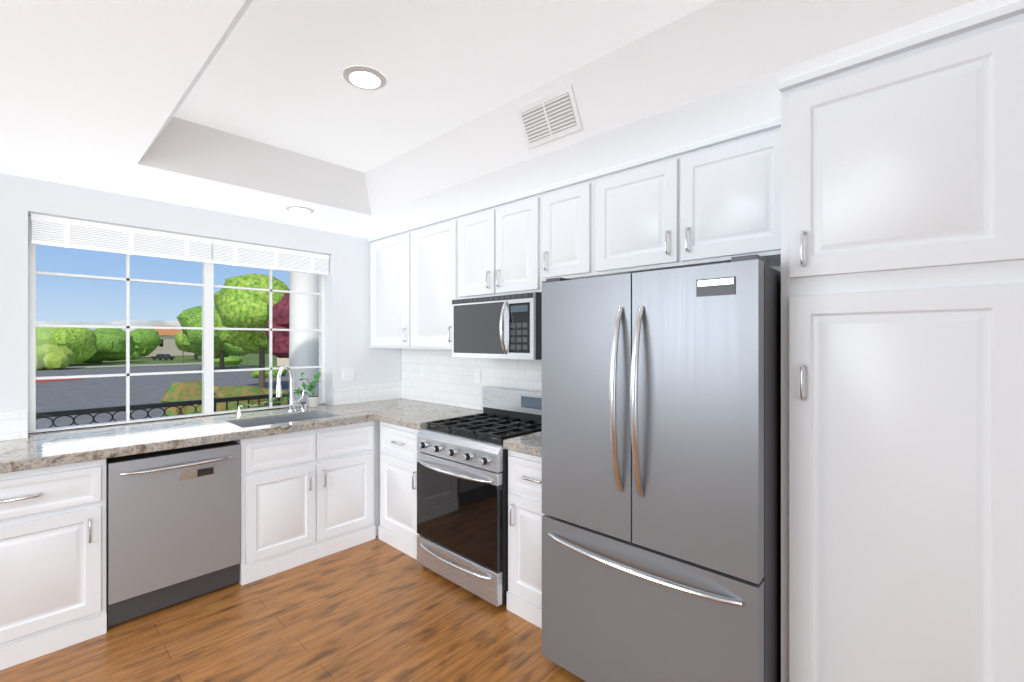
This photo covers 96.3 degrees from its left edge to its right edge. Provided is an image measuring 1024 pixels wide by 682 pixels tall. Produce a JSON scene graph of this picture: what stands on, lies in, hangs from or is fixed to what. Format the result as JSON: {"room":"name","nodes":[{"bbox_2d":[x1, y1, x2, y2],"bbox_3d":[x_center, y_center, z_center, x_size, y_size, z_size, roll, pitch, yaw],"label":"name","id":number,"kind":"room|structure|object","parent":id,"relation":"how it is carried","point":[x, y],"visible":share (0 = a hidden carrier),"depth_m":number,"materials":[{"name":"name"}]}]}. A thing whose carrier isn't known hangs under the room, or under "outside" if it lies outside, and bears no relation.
{"room":"kitchen","nodes":[
{"label":"kitchen","id":0,"kind":"room"},
{"bbox_2d":[0,173,400,440],"bbox_3d":[-2.715,0.023,2.797,0.250,2.950,5.100,0,0,43],"label":"wall","id":1,"kind":"structure","parent":0,"point":[347,310],"depth_m":3.12,"materials":[{"name":"white paint"}]},
{"bbox_2d":[28,216,324,432],"bbox_3d":[-2.252,-0.097,3.360,0.060,1.276,1.779,0,0,43],"label":"window","id":2,"kind":"structure","parent":1,"relation":"in","point":[207,328],"depth_m":3.29,"materials":[{"name":"white plastic"}]},
{"bbox_2d":[36,247,318,426],"bbox_3d":[-2.255,-0.087,3.363,0.004,1.245,1.729,0,0,43],"label":"window panel","id":3,"kind":"object","parent":2,"relation":"attached to","point":[156,343],"visible":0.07,"depth_m":3.17,"materials":[{"name":"clear glass"}]},
{"bbox_2d":[31,213,328,274],"bbox_3d":[-2.181,-0.649,3.293,0.059,0.168,1.759,0,0,43],"label":"window blind","id":4,"kind":"object","parent":2,"relation":"attached to","point":[65,232],"visible":0.92,"depth_m":3.09,"materials":[{"name":"white"}]},
{"bbox_2d":[0,383,400,440],"bbox_3d":[-2.180,0.472,3.179,0.011,0.149,3.287,0,0,43],"label":"tile","id":5,"kind":"structure","parent":1,"relation":"attached to","point":[14,426],"depth_m":3.95,"materials":[{"name":"white tile"}]},
{"bbox_2d":[342,368,353,381],"bbox_3d":[-1.425,0.295,3.991,0.009,0.115,0.115,0,0,43],"label":"switch plate","id":6,"kind":"object","parent":1,"relation":"attached to","point":[347,374],"visible":1,"depth_m":3.98,"materials":[{"name":"white plastic"}]},
{"bbox_2d":[0,535,585,681],"bbox_3d":[-2.678,1.558,2.763,11.850,0.120,5.100,0,0,43],"label":"floor","id":7,"kind":"structure","parent":0,"point":[376,610],"depth_m":2.32,"materials":[{"name":"brown wood"}]},
{"bbox_2d":[0,459,106,669],"bbox_3d":[-2.694,1.049,2.134,0.625,0.898,1.157,0,0,43],"label":"base cabinet","id":8,"kind":"object","parent":7,"relation":"on","point":[53,518],"depth_m":2.20,"materials":[{"name":"white wood"}]},
{"bbox_2d":[0,398,431,473],"bbox_3d":[-2.002,0.643,2.985,0.818,0.190,3.346,0,0,43],"label":"countertop","id":9,"kind":"structure","parent":8,"relation":"on","point":[39,450],"depth_m":2.75,"materials":[{"name":"stone"}]},
{"bbox_2d":[236,406,242,416],"bbox_3d":[-1.962,0.505,3.299,0.055,0.085,0.035,0,0,43],"label":"soap dispenser","id":10,"kind":"object","parent":9,"relation":"on","point":[238,414],"visible":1,"depth_m":3.29,"materials":[{"name":"silver metal"}]},
{"bbox_2d":[246,372,320,406],"bbox_3d":[-1.802,0.400,3.661,0.177,0.295,0.581,0,0,43],"label":"plant","id":11,"kind":"object","parent":9,"relation":"on","point":[312,400],"visible":1,"depth_m":3.78,"materials":[{"name":"green plant"}]},
{"bbox_2d":[276,365,304,411],"bbox_3d":[-1.699,0.364,3.513,0.172,0.366,0.250,0,0,43],"label":"faucet","id":12,"kind":"object","parent":9,"relation":"on","point":[292,402],"visible":1,"depth_m":3.56,"materials":[{"name":"silver metal"}]},
{"bbox_2d":[106,441,240,626],"bbox_3d":[-2.046,1.064,2.746,0.629,0.868,0.611,0,0,43],"label":"dishwasher","id":13,"kind":"object","parent":7,"relation":"on","point":[173,526],"visible":0.96,"depth_m":2.54,"materials":[{"name":"grey metal"}]},
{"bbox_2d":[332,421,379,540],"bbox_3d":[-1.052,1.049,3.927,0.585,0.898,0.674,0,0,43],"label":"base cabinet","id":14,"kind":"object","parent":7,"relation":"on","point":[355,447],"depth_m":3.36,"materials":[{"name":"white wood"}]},
{"bbox_2d":[378,421,419,559],"bbox_3d":[-0.597,1.049,3.501,0.566,0.898,0.625,0,0,43],"label":"base cabinet","id":15,"kind":"object","parent":7,"relation":"on","point":[397,527],"depth_m":3.27,"materials":[{"name":"white wood"}]},
{"bbox_2d":[376,403,482,429],"bbox_3d":[-0.591,0.573,3.496,0.550,0.050,0.676,0,0,43],"label":"countertop","id":16,"kind":"structure","parent":15,"relation":"on","point":[414,417],"depth_m":3.42,"materials":[{"name":"stone"}]},
{"bbox_2d":[417,386,541,606],"bbox_3d":[-0.151,0.923,2.996,0.756,1.150,0.740,0,0,43],"label":"range","id":17,"kind":"object","parent":7,"relation":"on","point":[462,501],"visible":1,"depth_m":2.76,"materials":[{"name":"silver metal"}]},
{"bbox_2d":[507,450,544,628],"bbox_3d":[0.328,1.049,2.639,0.416,0.898,0.625,0,0,43],"label":"base cabinet","id":18,"kind":"object","parent":7,"relation":"on","point":[524,593],"depth_m":2.46,"materials":[{"name":"white wood"}]},
{"bbox_2d":[503,432,541,456],"bbox_3d":[0.331,0.573,2.642,0.416,0.050,0.671,0,0,43],"label":"countertop","id":19,"kind":"structure","parent":18,"relation":"on","point":[531,444],"depth_m":2.48,"materials":[{"name":"stone"}]},
{"bbox_2d":[542,254,780,681],"bbox_3d":[0.726,0.606,2.079,0.910,1.785,0.903,0,0,43],"label":"refrigerator","id":20,"kind":"object","parent":7,"relation":"on","point":[661,474],"visible":0.96,"depth_m":1.71,"materials":[{"name":"grey metal"}]},
{"bbox_2d":[779,0,1023,681],"bbox_3d":[1.389,0.290,1.645,0.623,2.416,0.685,0,0,43],"label":"pantry cabinet","id":21,"kind":"object","parent":7,"relation":"on","point":[902,360],"visible":1,"depth_m":1.40,"materials":[{"name":"white wood"}]},
{"bbox_2d":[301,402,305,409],"bbox_3d":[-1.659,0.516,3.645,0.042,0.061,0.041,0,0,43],"label":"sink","id":22,"kind":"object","parent":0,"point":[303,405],"visible":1,"depth_m":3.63,"materials":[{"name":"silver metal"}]},
{"bbox_2d":[0,0,1018,238],"bbox_3d":[-0.574,-1.212,0.804,6.100,0.580,5.100,0,0,43],"label":"ceiling","id":23,"kind":"structure","parent":0,"point":[262,110],"depth_m":1.91,"materials":[{"name":"white paint"}]},
{"bbox_2d":[285,206,313,213],"bbox_3d":[-1.486,-0.917,3.214,0.188,0.010,0.188,0,0,43],"label":"recessed light","id":24,"kind":"object","parent":23,"relation":"in","point":[301,209],"visible":1,"depth_m":3.18,"materials":[{"name":"white plastic"}]},
{"bbox_2d":[342,65,386,89],"bbox_3d":[-0.655,-1.167,2.043,0.188,0.010,0.188,0,0,43],"label":"recessed light","id":25,"kind":"object","parent":23,"relation":"in","point":[365,77],"visible":1,"depth_m":2.03,"materials":[{"name":"white plastic"}]},
{"bbox_2d":[516,84,582,148],"bbox_3d":[0.170,-1.045,2.158,0.325,0.171,0.092,0,0,43],"label":"ceiling vent","id":26,"kind":"object","parent":23,"relation":"in","point":[549,117],"visible":1,"depth_m":2.14,"materials":[{"name":"white plastic"}]},
{"bbox_2d":[409,266,780,408],"bbox_3d":[1.170,0.023,2.494,5.850,2.950,0.250,0,0,43],"label":"wall","id":27,"kind":"structure","parent":0,"point":[778,268],"depth_m":2.22,"materials":[{"name":"white paint"}]},
{"bbox_2d":[368,227,407,348],"bbox_3d":[-0.941,-0.427,4.041,0.644,0.980,0.348,0,0,43],"label":"upper cabinet","id":28,"kind":"object","parent":27,"relation":"attached to","point":[389,251],"depth_m":3.90,"materials":[{"name":"white wood"}]},
{"bbox_2d":[408,213,455,349],"bbox_3d":[-0.492,-0.427,3.623,0.584,0.980,0.348,0,0,43],"label":"upper cabinet","id":29,"kind":"object","parent":27,"relation":"attached to","point":[431,244],"depth_m":3.50,"materials":[{"name":"white wood"}]},
{"bbox_2d":[401,349,541,409],"bbox_3d":[-0.170,0.305,3.562,2.408,0.484,0.011,0,0,43],"label":"tile","id":30,"kind":"structure","parent":27,"relation":"attached to","point":[448,379],"depth_m":3.82,"materials":[{"name":"white tile"}]},
{"bbox_2d":[456,189,543,298],"bbox_3d":[0.003,-0.607,3.162,0.768,0.621,0.348,0,0,43],"label":"upper cabinet","id":31,"kind":"object","parent":27,"relation":"attached to","point":[498,242],"depth_m":3.00,"materials":[{"name":"white wood"}]},
{"bbox_2d":[452,292,541,359],"bbox_3d":[-0.035,-0.090,3.121,0.760,0.407,0.446,0,0,43],"label":"microwave","id":32,"kind":"object","parent":31,"relation":"attached to","point":[507,326],"visible":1,"depth_m":2.93,"materials":[{"name":"grey metal"}]},
{"bbox_2d":[540,175,587,282],"bbox_3d":[0.422,-0.640,2.773,0.376,0.555,0.348,0,0,43],"label":"upper cabinet","id":33,"kind":"object","parent":27,"relation":"attached to","point":[563,205],"depth_m":2.65,"materials":[{"name":"white wood"}]},
{"bbox_2d":[588,118,780,277],"bbox_3d":[0.914,-0.640,2.315,0.968,0.555,0.348,0,0,43],"label":"upper cabinet","id":34,"kind":"object","parent":27,"relation":"attached to","point":[716,200],"depth_m":2.15,"materials":[{"name":"white wood"}]},
{"label":"outside","id":35,"kind":"structure","parent":0,"visible":0},
{"bbox_2d":[36,320,180,331],"bbox_3d":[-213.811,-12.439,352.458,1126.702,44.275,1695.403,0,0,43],"label":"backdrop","id":36,"kind":"structure","parent":35,"point":[146,323],"depth_m":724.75,"materials":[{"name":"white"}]},
{"bbox_2d":[28,365,288,437],"bbox_3d":[-34.492,4.678,59.484,81.484,0.001,70.940,0,0,43],"label":"road","id":37,"kind":"structure","parent":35,"point":[89,393],"depth_m":45.16,"materials":[{"name":"grey asphalt"}]},
{"bbox_2d":[36,363,288,382],"bbox_3d":[-38.941,4.648,57.631,96.691,0.001,31.183,0,0,43],"label":"path","id":38,"kind":"structure","parent":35,"point":[47,380],"depth_m":83.58,"materials":[{"name":"grey concrete"}]},
{"bbox_2d":[61,353,276,369],"bbox_3d":[-136.946,4.848,240.191,519.749,0.300,680.000,0,0,43],"label":"ground","id":39,"kind":"structure","parent":35,"point":[249,360],"depth_m":100.19,"materials":[{"name":"green plant"}]},
{"bbox_2d":[36,343,73,370],"bbox_3d":[-76.225,2.687,74.708,7.015,4.572,7.293,0,0,43],"label":"tree","id":40,"kind":"object","parent":39,"relation":"on","point":[60,357],"depth_m":73.89,"materials":[{"name":"green plant"}]},
{"bbox_2d":[36,327,97,362],"bbox_3d":[-84.758,0.934,84.705,12.047,7.747,12.097,0,0,43],"label":"tree","id":41,"kind":"object","parent":39,"relation":"on","point":[81,341],"depth_m":83.25,"materials":[{"name":"green plant"}]},
{"bbox_2d":[82,328,134,363],"bbox_3d":[-85.285,0.973,95.323,10.010,7.451,10.979,0,0,43],"label":"tree","id":42,"kind":"object","parent":39,"relation":"on","point":[113,346],"depth_m":93.83,"materials":[{"name":"green plant"}]},
{"bbox_2d":[123,351,139,359],"bbox_3d":[-98.124,3.681,115.447,4.465,2.592,7.071,0,0,43],"label":"tree","id":43,"kind":"object","parent":39,"relation":"on","point":[134,355],"depth_m":116.36,"materials":[{"name":"green plant"}]},
{"bbox_2d":[130,329,161,355],"bbox_3d":[-103.025,0.629,123.914,9.273,8.430,13.782,0,0,43],"label":"tree","id":44,"kind":"object","parent":39,"relation":"on","point":[146,345],"depth_m":123.89,"materials":[{"name":"green plant"}]},
{"bbox_2d":[151,354,174,359],"bbox_3d":[-85.252,3.928,112.000,4.400,1.500,2.040,0,0,0],"label":"car","id":45,"kind":"object","parent":39,"relation":"on","point":[163,356],"depth_m":111.12,"materials":[{"name":"grey paint"}]},
{"bbox_2d":[147,325,193,356],"bbox_3d":[-113.522,-0.152,150.000,13.000,9.700,21.000,0,0,14],"label":"house","id":46,"kind":"structure","parent":39,"relation":"on","point":[167,345],"depth_m":145.46,"materials":[{"name":"beige paint"}]},
{"bbox_2d":[175,331,197,360],"bbox_3d":[-75.405,-0.066,110.846,11.654,9.528,10.027,0,0,43],"label":"tree","id":47,"kind":"object","parent":39,"relation":"on","point":[179,342],"depth_m":107.57,"materials":[{"name":"green plant"}]},
{"bbox_2d":[161,380,223,419],"bbox_3d":[-6.691,2.775,9.867,1.429,3.846,1.446,0,0,43],"label":"bush","id":48,"kind":"object","parent":39,"relation":"on","point":[179,391],"depth_m":9.41,"materials":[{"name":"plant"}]},
{"bbox_2d":[177,306,248,369],"bbox_3d":[-48.218,-0.457,74.783,12.330,10.310,11.343,0,0,43],"label":"tree","id":49,"kind":"object","parent":39,"relation":"on","point":[192,338],"depth_m":70.48,"materials":[{"name":"green plant"}]},
{"bbox_2d":[175,385,267,418],"bbox_3d":[-5.457,2.796,8.865,1.202,3.803,1.588,0,0,43],"label":"bush","id":50,"kind":"object","parent":39,"relation":"on","point":[243,390],"depth_m":8.78,"materials":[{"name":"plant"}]},
{"bbox_2d":[214,356,242,365],"bbox_3d":[-56.084,3.921,89.992,4.813,2.585,5.985,0,0,43],"label":"tree","id":51,"kind":"object","parent":39,"relation":"on","point":[231,360],"depth_m":88.66,"materials":[{"name":"green plant"}]},
{"bbox_2d":[214,386,282,410],"bbox_3d":[-5.451,2.813,9.408,1.360,3.769,1.620,0,0,43],"label":"bush","id":52,"kind":"object","parent":39,"relation":"on","point":[220,392],"depth_m":9.46,"materials":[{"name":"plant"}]},
{"bbox_2d":[214,273,288,387],"bbox_3d":[-22.702,-0.588,42.018,8.988,10.572,8.416,0,0,43],"label":"tree","id":53,"kind":"object","parent":39,"relation":"on","point":[254,304],"depth_m":38.19,"materials":[{"name":"green plant"}]},
{"bbox_2d":[251,366,287,377],"bbox_3d":[-31.598,4.112,60.025,3.811,1.783,4.913,0,0,43],"label":"bush","id":54,"kind":"object","parent":39,"relation":"on","point":[255,373],"depth_m":58.64,"materials":[{"name":"green plant"}]},
{"bbox_2d":[263,388,288,408],"bbox_3d":[-5.708,2.901,10.812,1.406,3.593,1.491,0,0,43],"label":"bush","id":55,"kind":"object","parent":39,"relation":"on","point":[285,401],"depth_m":10.76,"materials":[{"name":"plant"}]},
{"bbox_2d":[264,289,289,357],"bbox_3d":[-16.616,0.182,36.001,5.794,9.033,5.141,0,0,43],"label":"tree","id":56,"kind":"object","parent":39,"relation":"on","point":[280,317],"depth_m":33.81,"materials":[{"name":"red plant"}]},
{"bbox_2d":[277,358,288,370],"bbox_3d":[-31.734,1.398,75.000,9.000,6.600,11.000,0,0,3],"label":"house","id":57,"kind":"structure","parent":39,"relation":"on","point":[281,362],"depth_m":70.16,"materials":[{"name":"beige paint"}]},
{"bbox_3d":[-2.789,1.743,4.370,1.998,0.150,4.800,0,0,43],"label":"floor","id":58,"kind":"structure","parent":35,"visible":0},
{"bbox_2d":[28,393,288,433],"bbox_3d":[-3.374,1.145,4.914,0.050,1.045,4.640,0,0,43],"label":"railing","id":59,"kind":"object","parent":58,"relation":"on","point":[67,413],"depth_m":4.59,"materials":[{"name":"black metal"}]},
{"bbox_2d":[289,272,319,406],"bbox_3d":[-2.381,-0.017,5.300,0.460,3.370,0.460,0,0,43],"label":"column","id":60,"kind":"structure","parent":58,"relation":"on","point":[308,318],"depth_m":5.15,"materials":[{"name":"white"}]}
]}

